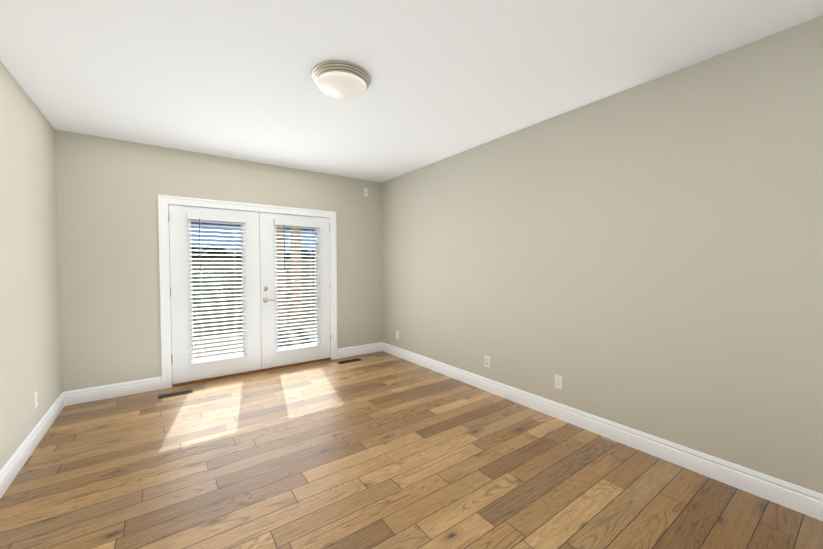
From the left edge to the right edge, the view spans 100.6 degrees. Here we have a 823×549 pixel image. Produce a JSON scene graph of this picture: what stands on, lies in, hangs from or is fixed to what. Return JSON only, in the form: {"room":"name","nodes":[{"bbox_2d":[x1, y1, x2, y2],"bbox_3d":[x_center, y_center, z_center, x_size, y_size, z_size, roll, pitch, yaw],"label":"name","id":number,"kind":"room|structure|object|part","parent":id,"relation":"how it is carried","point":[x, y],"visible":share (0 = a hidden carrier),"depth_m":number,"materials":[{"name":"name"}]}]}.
{"room":"empty room","nodes":[
{"label":"empty room","id":0,"kind":"room"},
{"bbox_2d":[0,61,61,469],"bbox_3d":[-1.913,0.004,1.112,0.150,2.700,5.700,-1,2,-36],"label":"wall","id":1,"kind":"structure","parent":0,"point":[30,348],"depth_m":2.54,"materials":[{"name":"beige paint"}]},
{"bbox_2d":[0,392,64,498],"bbox_3d":[-1.843,1.282,1.195,0.016,0.140,5.400,-1,2,-36],"label":"baseboard","id":2,"kind":"structure","parent":1,"relation":"attached to","point":[13,465],"depth_m":2.46,"materials":[{"name":"white paint"}]},
{"bbox_2d":[34,391,37,408],"bbox_3d":[-2.925,0.974,2.663,0.008,0.122,0.076,-1,2,-36],"label":"electrical outlet","id":3,"kind":"object","parent":1,"relation":"attached to","point":[35,399],"visible":1,"depth_m":2.65,"materials":[{"name":"white plastic"}]},
{"bbox_2d":[55,129,381,391],"bbox_3d":[-2.004,-0.087,4.479,3.673,2.700,0.150,-1,2,-36],"label":"wall","id":4,"kind":"structure","parent":0,"point":[109,191],"depth_m":3.69,"materials":[{"name":"beige paint"}]},
{"bbox_2d":[63,376,161,405],"bbox_3d":[-3.117,1.220,3.598,0.790,0.140,0.016,-1,2,-36],"label":"baseboard","id":5,"kind":"structure","parent":4,"relation":"attached to","point":[78,396],"depth_m":3.58,"materials":[{"name":"white paint"}]},
{"bbox_2d":[168,205,260,383],"bbox_3d":[-2.361,0.225,4.167,0.959,2.038,0.069,-1,2,-36],"label":"french door","id":6,"kind":"structure","parent":4,"relation":"in","point":[183,370],"depth_m":4.06,"materials":[{"name":"white paint"}]},
{"bbox_3d":[-2.728,0.156,3.866,0.014,1.722,0.014,-1,2,-36],"label":"left french door hinges","id":7,"kind":"part","parent":6,"relation":"part of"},
{"bbox_3d":[-2.358,0.187,4.169,0.610,1.740,0.069,-1,2,-36],"label":"lite frame","id":8,"kind":"part","parent":6,"relation":"part of","materials":[{"name":"white paint"}]},
{"bbox_3d":[-2.358,0.187,4.169,0.552,1.682,0.006,-1,2,-36],"label":"glass","id":9,"kind":"part","parent":6,"relation":"part of","materials":[{"name":"clear glass"}]},
{"bbox_2d":[187,213,247,364],"bbox_3d":[-2.317,0.164,4.112,0.624,1.751,0.068,-1,2,-36],"label":"door blind","id":10,"kind":"object","parent":6,"relation":"attached to","point":[200,216],"visible":0.98,"depth_m":4.10,"materials":[{"name":"white plastic"}]},
{"bbox_2d":[158,195,337,388],"bbox_3d":[-1.994,0.181,4.480,2.100,2.165,0.174,-1,2,-36],"label":"door frame","id":11,"kind":"structure","parent":4,"relation":"attached to","point":[164,201],"depth_m":3.92,"materials":[{"name":"white paint"}]},
{"bbox_2d":[172,358,330,386],"bbox_3d":[-2.003,1.250,4.524,1.910,0.024,0.192,-1,2,-36],"label":"door sill","id":12,"kind":"structure","parent":4,"relation":"attached to","point":[233,375],"depth_m":4.34,"materials":[{"name":"brown wood"}]},
{"bbox_2d":[259,212,330,368],"bbox_3d":[-1.574,0.209,4.714,0.950,2.038,0.112,-1,2,-36],"label":"french door","id":13,"kind":"structure","parent":4,"relation":"in","point":[270,357],"depth_m":4.62,"materials":[{"name":"white paint"}]},
{"bbox_3d":[-1.851,0.264,4.479,0.170,0.213,0.056,-1,2,-36],"label":"handle","id":14,"kind":"part","parent":13,"relation":"part of","materials":[{"name":"silver metal"}]},
{"bbox_3d":[-1.587,0.170,4.731,0.610,1.740,0.069,-1,2,-36],"label":"lite frame","id":15,"kind":"part","parent":13,"relation":"part of","materials":[{"name":"white paint"}]},
{"bbox_3d":[-1.587,0.170,4.731,0.552,1.682,0.006,-1,2,-36],"label":"glass","id":16,"kind":"part","parent":13,"relation":"part of","materials":[{"name":"clear glass"}]},
{"bbox_2d":[273,219,320,351],"bbox_3d":[-1.546,0.147,4.674,0.624,1.751,0.068,-1,2,-36],"label":"door blind","id":17,"kind":"object","parent":13,"relation":"attached to","point":[291,223],"visible":0.98,"depth_m":4.66,"materials":[{"name":"white plastic"}]},
{"bbox_2d":[337,342,381,357],"bbox_3d":[-0.784,1.169,5.298,0.783,0.140,0.016,-1,2,-36],"label":"baseboard","id":18,"kind":"structure","parent":4,"relation":"attached to","point":[358,350],"depth_m":5.28,"materials":[{"name":"white paint"}]},
{"bbox_2d":[364,188,367,196],"bbox_3d":[-0.707,-1.271,5.298,0.076,0.122,0.007,-1,2,-36],"label":"switch plate","id":19,"kind":"object","parent":4,"relation":"attached to","point":[365,192],"visible":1,"depth_m":5.30,"materials":[{"name":"white plastic"}]},
{"bbox_2d":[0,351,822,548],"bbox_3d":[-0.366,1.379,2.276,3.973,0.120,5.700,-1,2,-36],"label":"floor","id":20,"kind":"structure","parent":0,"point":[379,450],"depth_m":2.21,"materials":[{"name":"brown wood"}]},
{"bbox_2d":[158,389,192,398],"bbox_3d":[-2.531,1.284,3.671,0.310,0.005,0.105,-1,2,-36],"label":"floor vent","id":21,"kind":"object","parent":20,"relation":"in","point":[175,394],"visible":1,"depth_m":3.66,"materials":[{"name":"brown metal"}]},
{"bbox_2d":[337,358,360,363],"bbox_3d":[-0.893,1.247,4.920,0.340,0.005,0.115,-1,2,-36],"label":"floor vent","id":22,"kind":"object","parent":20,"relation":"in","point":[349,361],"visible":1,"depth_m":4.90,"materials":[{"name":"brown metal"}]},
{"bbox_2d":[0,0,822,182],"bbox_3d":[-0.372,-1.440,2.200,3.973,0.120,5.700,-1,2,-36],"label":"ceiling","id":23,"kind":"structure","parent":0,"point":[233,79],"depth_m":2.23,"materials":[{"name":"white paint"}]},
{"bbox_2d":[311,60,370,100],"bbox_3d":[-0.491,-1.326,2.407,0.410,0.118,0.410,-1,2,-36],"label":"ceiling light","id":24,"kind":"object","parent":23,"relation":"attached to","point":[340,80],"visible":1,"depth_m":2.30,"materials":[{"name":"white glass"}]},
{"bbox_3d":[-0.491,-1.301,2.407,0.348,0.068,0.348,-1,2,-36],"label":"lamp shade","id":25,"kind":"part","parent":24,"relation":"part of","materials":[{"name":"white glass"}]},
{"bbox_2d":[382,16,822,493],"bbox_3d":[1.176,-0.064,3.363,0.150,2.700,5.700,-1,2,-36],"label":"wall","id":26,"kind":"structure","parent":0,"point":[647,257],"depth_m":2.45,"materials":[{"name":"beige paint"}]},
{"bbox_2d":[484,355,489,367],"bbox_3d":[0.827,0.952,3.739,0.008,0.122,0.080,-1,2,-36],"label":"outlet","id":27,"kind":"object","parent":26,"relation":"attached to","point":[486,361],"visible":1,"depth_m":3.74,"materials":[{"name":"white plastic"}]},
{"bbox_2d":[555,374,562,389],"bbox_3d":[1.318,0.964,3.065,0.008,0.122,0.076,-1,2,-36],"label":"electrical outlet","id":28,"kind":"object","parent":26,"relation":"attached to","point":[558,381],"visible":1,"depth_m":3.06,"materials":[{"name":"white plastic"}]},
{"bbox_2d":[382,342,822,520],"bbox_3d":[1.111,1.217,3.349,0.016,0.140,5.400,-1,2,-36],"label":"baseboard","id":29,"kind":"structure","parent":26,"relation":"attached to","point":[802,500],"depth_m":2.46,"materials":[{"name":"white paint"}]},
{"label":"outside","id":30,"kind":"structure","parent":0,"visible":0},
{"bbox_2d":[191,222,313,230],"bbox_3d":[-4.206,-2.490,21.290,100.000,0.510,0.080,-1,2,-36],"label":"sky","id":31,"kind":"structure","parent":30,"point":[238,225],"depth_m":17.43,"materials":[{"name":"blue"}]},
{"bbox_2d":[192,260,314,336],"bbox_3d":[-62.412,-2.275,84.175,320.000,3.340,199.830,-1,2,-36],"label":"ground","id":32,"kind":"structure","parent":30,"point":[222,289],"depth_m":13.47,"materials":[{"name":"green plant"}]},
{"bbox_2d":[192,244,314,258],"bbox_3d":[-60.369,-4.657,95.283,324.201,8.153,29.438,-1,2,-36],"label":"trees","id":33,"kind":"object","parent":32,"relation":"on","point":[214,252],"depth_m":89.32,"materials":[{"name":"green plant"}]},
{"bbox_2d":[193,324,315,358],"bbox_3d":[-3.008,1.327,5.899,6.673,0.079,3.230,-1,2,-36],"label":"patio","id":34,"kind":"structure","parent":32,"relation":"on","point":[217,346],"depth_m":6.48,"materials":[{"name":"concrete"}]},
{"bbox_2d":[277,226,301,328],"bbox_3d":[-2.774,-0.571,7.836,2.000,3.610,0.240,-1,2,-36],"label":"posts","id":35,"kind":"object","parent":34,"relation":"on","point":[292,261],"depth_m":7.80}
]}

